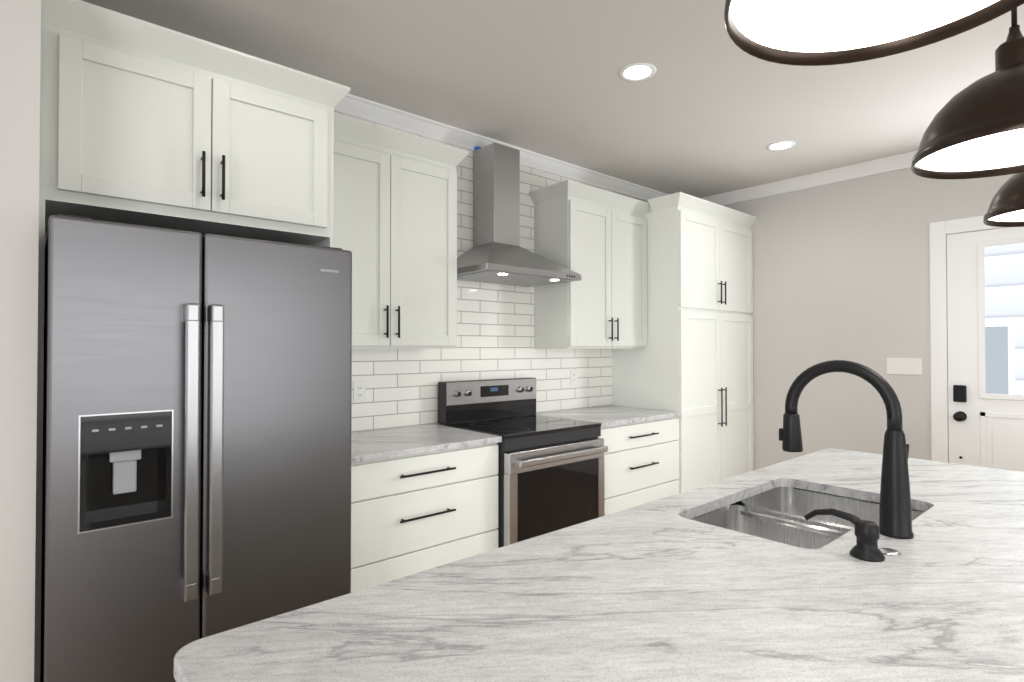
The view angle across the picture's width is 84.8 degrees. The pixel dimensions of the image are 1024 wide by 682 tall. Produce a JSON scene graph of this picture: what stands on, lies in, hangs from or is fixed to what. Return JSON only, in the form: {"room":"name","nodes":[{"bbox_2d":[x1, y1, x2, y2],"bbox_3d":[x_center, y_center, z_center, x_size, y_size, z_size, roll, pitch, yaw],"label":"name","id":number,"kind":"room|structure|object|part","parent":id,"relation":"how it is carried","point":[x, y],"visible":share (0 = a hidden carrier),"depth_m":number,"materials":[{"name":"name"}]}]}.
{"room":"kitchen","nodes":[
{"label":"kitchen","id":0,"kind":"room"},
{"bbox_2d":[0,0,40,681],"bbox_3d":[-2.972,0.021,0.696,3.627,2.735,0.800,1,-1,-41],"label":"wall","id":1,"kind":"structure","parent":0,"point":[20,39],"depth_m":1.56,"materials":[{"name":"paint"}]},
{"bbox_2d":[45,192,646,243],"bbox_3d":[-1.476,0.044,2.612,8.400,2.735,0.130,1,-1,-41],"label":"wall","id":2,"kind":"structure","parent":0,"point":[46,232],"depth_m":3.39,"materials":[{"name":"paint"}]},
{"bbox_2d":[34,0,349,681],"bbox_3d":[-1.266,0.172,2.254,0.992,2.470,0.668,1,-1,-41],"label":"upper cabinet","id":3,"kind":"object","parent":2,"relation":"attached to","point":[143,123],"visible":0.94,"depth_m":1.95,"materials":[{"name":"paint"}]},
{"bbox_2d":[333,113,468,348],"bbox_3d":[-0.693,-0.506,2.953,0.879,1.095,0.378,1,-1,-41],"label":"upper cabinet","id":4,"kind":"object","parent":2,"relation":"attached to","point":[395,212],"visible":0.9,"depth_m":2.85,"materials":[{"name":"paint"}]},
{"bbox_2d":[334,111,614,432],"bbox_3d":[-0.299,-0.357,3.550,3.000,1.760,0.006,1,-1,-41],"label":"tile","id":5,"kind":"structure","parent":2,"relation":"attached to","point":[495,331],"depth_m":3.62,"materials":[{"name":"white tile"}]},
{"bbox_2d":[353,381,365,402],"bbox_3d":[-0.834,0.278,3.068,0.070,0.116,0.007,1,-1,-41],"label":"electrical outlet","id":6,"kind":"object","parent":5,"relation":"attached to","point":[358,391],"visible":1,"depth_m":3.06,"materials":[{"name":"white plastic"}]},
{"bbox_2d":[571,370,576,384],"bbox_3d":[0.464,0.273,4.196,0.070,0.116,0.007,1,-1,-41],"label":"electrical outlet","id":7,"kind":"object","parent":5,"relation":"attached to","point":[573,377],"visible":1,"depth_m":4.19,"materials":[{"name":"white plastic"}]},
{"bbox_2d":[334,93,668,201],"bbox_3d":[-0.093,-1.264,3.703,4.640,0.092,0.062,1,-1,-41],"label":"crown molding","id":8,"kind":"structure","parent":2,"relation":"attached to","point":[369,110],"depth_m":3.52,"materials":[{"name":"paint"}]},
{"bbox_2d":[457,142,580,286],"bbox_3d":[-0.009,-0.797,3.473,0.760,0.842,0.495,1,-1,-41],"label":"range hood","id":9,"kind":"object","parent":2,"relation":"attached to","point":[496,253],"visible":0.98,"depth_m":3.47,"materials":[{"name":"silver metal"}]},
{"bbox_2d":[529,180,649,348],"bbox_3d":[0.586,-0.493,4.064,0.908,1.095,0.378,1,-1,-41],"label":"upper cabinet","id":10,"kind":"object","parent":2,"relation":"attached to","point":[595,238],"visible":1,"depth_m":3.88,"materials":[{"name":"paint"}]},
{"bbox_2d":[81,0,1023,197],"bbox_3d":[0.689,-1.393,0.139,8.400,0.080,6.730,1,-1,-41],"label":"ceiling","id":11,"kind":"structure","parent":0,"point":[709,107],"depth_m":2.81,"materials":[{"name":"paint"}]},
{"bbox_2d":[619,63,655,81],"bbox_3d":[0.617,-1.318,2.752,0.180,0.006,0.180,1,-1,-41],"label":"recessed light","id":12,"kind":"object","parent":11,"relation":"in","point":[634,72],"visible":1,"depth_m":2.75,"materials":[{"name":"paint"}]},
{"bbox_2d":[766,141,795,150],"bbox_3d":[1.801,-1.306,3.752,0.180,0.006,0.180,1,-1,-41],"label":"recessed light","id":13,"kind":"object","parent":11,"relation":"in","point":[779,145],"visible":1,"depth_m":3.75,"materials":[{"name":"paint"}]},
{"bbox_2d":[724,0,1023,65],"bbox_3d":[0.497,-0.903,0.735,0.414,0.884,0.414,1,-1,-41],"label":"pendant light","id":14,"kind":"object","parent":11,"relation":"hanging from","point":[811,32],"visible":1,"depth_m":0.85,"materials":[{"name":"brown metal"}]},
{"bbox_2d":[911,8,1023,178],"bbox_3d":[1.222,-0.896,1.365,0.414,0.884,0.414,1,-1,-41],"label":"pendant light","id":15,"kind":"object","parent":11,"relation":"hanging from","point":[975,129],"visible":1,"depth_m":1.34,"materials":[{"name":"brown metal"}]},
{"bbox_2d":[983,172,1023,226],"bbox_3d":[1.931,-0.888,1.981,0.414,0.884,0.414,1,-1,-41],"label":"pendant light","id":16,"kind":"object","parent":11,"relation":"hanging from","point":[1006,208],"visible":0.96,"depth_m":2.00,"materials":[{"name":"brown metal"}]},
{"bbox_2d":[724,167,1013,469],"bbox_3d":[3.852,0.046,2.785,0.130,2.735,6.600,1,-1,-41],"label":"wall","id":17,"kind":"structure","parent":0,"point":[841,270],"depth_m":4.22,"materials":[{"name":"paint"}]},
{"bbox_2d":[701,150,917,205],"bbox_3d":[3.797,-1.276,2.719,0.062,0.092,6.527,1,-1,-41],"label":"crown molding","id":18,"kind":"structure","parent":17,"relation":"attached to","point":[873,167],"depth_m":4.34,"materials":[{"name":"paint"}]},
{"bbox_2d":[887,358,921,374],"bbox_3d":[2.755,0.178,3.933,0.017,0.114,0.202,1,-1,-41],"label":"switch plate","id":19,"kind":"object","parent":17,"relation":"attached to","point":[907,366],"visible":1,"depth_m":3.93,"materials":[{"name":"white plastic"}]},
{"bbox_2d":[929,215,1003,462],"bbox_3d":[3.199,0.305,3.420,0.018,2.233,1.052,1,-1,-41],"label":"door frame","id":20,"kind":"structure","parent":17,"relation":"attached to","point":[939,231],"depth_m":3.77,"materials":[{"name":"paint"}]},
{"bbox_2d":[947,227,1023,471],"bbox_3d":[3.169,0.351,3.394,0.096,2.130,0.860,1,-1,-41],"label":"entry door","id":21,"kind":"structure","parent":17,"relation":"in","point":[985,296],"depth_m":3.58,"materials":[{"name":"paint"}]},
{"bbox_3d":[0.689,1.411,0.105,8.400,0.060,6.730,1,-1,-41],"label":"floor","id":22,"kind":"structure","parent":0,"visible":0},
{"bbox_2d":[40,214,351,681],"bbox_3d":[-1.204,0.523,2.141,0.904,1.767,0.870,1,-1,-41],"label":"fridge","id":23,"kind":"object","parent":22,"relation":"on","point":[276,413],"depth_m":1.77,"materials":[{"name":"grey metal"}]},
{"bbox_3d":[-1.186,0.501,1.726,0.386,1.710,0.110,1,-1,-41],"label":"fridge door","id":24,"kind":"part","parent":23,"relation":"part of","materials":[{"name":"grey metal"}]},
{"bbox_3d":[-1.180,0.384,1.713,0.236,0.338,0.086,1,-1,-41],"label":"fridge panel","id":25,"kind":"part","parent":23,"relation":"part of","materials":[{"name":"black plastic"}]},
{"bbox_2d":[351,443,497,592],"bbox_3d":[-0.595,0.970,2.841,0.902,0.889,0.648,1,-1,-41],"label":"base cabinet","id":26,"kind":"object","parent":22,"relation":"on","point":[413,514],"visible":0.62,"depth_m":2.61,"materials":[{"name":"paint"}]},
{"bbox_2d":[351,424,501,463],"bbox_3d":[-0.599,0.510,2.853,0.904,0.030,0.632,1,-1,-41],"label":"countertop","id":27,"kind":"structure","parent":26,"relation":"on","point":[366,446],"depth_m":2.78,"materials":[{"name":"stone"}]},
{"bbox_2d":[438,378,607,547],"bbox_3d":[0.070,0.834,3.354,0.760,1.175,0.725,1,-1,-41],"label":"range","id":28,"kind":"object","parent":22,"relation":"on","point":[550,474],"visible":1,"depth_m":3.19,"materials":[{"name":"grey"}]},
{"bbox_2d":[598,417,678,515],"bbox_3d":[0.672,0.984,3.942,0.911,0.889,0.648,1,-1,-41],"label":"base cabinet","id":29,"kind":"object","parent":22,"relation":"on","point":[641,463],"visible":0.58,"depth_m":3.72,"materials":[{"name":"paint"}]},
{"bbox_2d":[529,405,681,427],"bbox_3d":[0.666,0.523,3.953,0.913,0.030,0.632,1,-1,-41],"label":"countertop","id":30,"kind":"structure","parent":29,"relation":"on","point":[608,416],"depth_m":3.87,"materials":[{"name":"stone"}]},
{"bbox_2d":[612,192,755,492],"bbox_3d":[1.421,0.191,4.596,1.158,2.490,0.658,1,-1,-41],"label":"pantry","id":31,"kind":"object","parent":22,"relation":"on","point":[692,362],"visible":0.79,"depth_m":4.26,"materials":[{"name":"paint"}]},
{"bbox_3d":[0.803,0.952,1.336,2.540,0.889,1.070,1,-1,-41],"label":"kitchen island","id":32,"kind":"object","parent":22,"relation":"on","visible":0},
{"bbox_2d":[174,448,1023,681],"bbox_3d":[0.840,0.491,1.291,2.630,0.030,1.145,1,-1,-41],"label":"island countertop","id":33,"kind":"structure","parent":32,"relation":"on","point":[666,589],"depth_m":0.99,"materials":[{"name":"stone"}]},
{"bbox_2d":[690,487,924,548],"bbox_3d":[0.850,0.619,1.599,0.750,0.215,0.510,1,-1,-41],"label":"sink","id":34,"kind":"object","parent":33,"relation":"in","point":[776,514],"visible":0.08,"depth_m":1.74,"materials":[{"name":"silver metal"}]},
{"bbox_2d":[804,508,884,561],"bbox_3d":[0.750,0.430,1.273,0.066,0.091,0.165,1,-1,-41],"label":"soap dispenser","id":35,"kind":"object","parent":33,"relation":"on","point":[867,535],"visible":1,"depth_m":1.22,"materials":[{"name":"black metal"}]},
{"bbox_2d":[779,360,913,538],"bbox_3d":[0.881,0.264,1.490,0.114,0.428,0.318,1,-1,-41],"label":"faucet","id":36,"kind":"object","parent":33,"relation":"on","point":[895,516],"visible":1,"depth_m":1.38,"materials":[{"name":"black metal"}]},
{"bbox_2d":[878,548,900,555],"bbox_3d":[0.847,0.473,1.261,0.048,0.005,0.048,1,-1,-41],"label":"drain cover","id":37,"kind":"object","parent":33,"relation":"on","point":[889,551],"visible":0.98,"depth_m":1.25,"materials":[{"name":"silver metal"}]}
]}

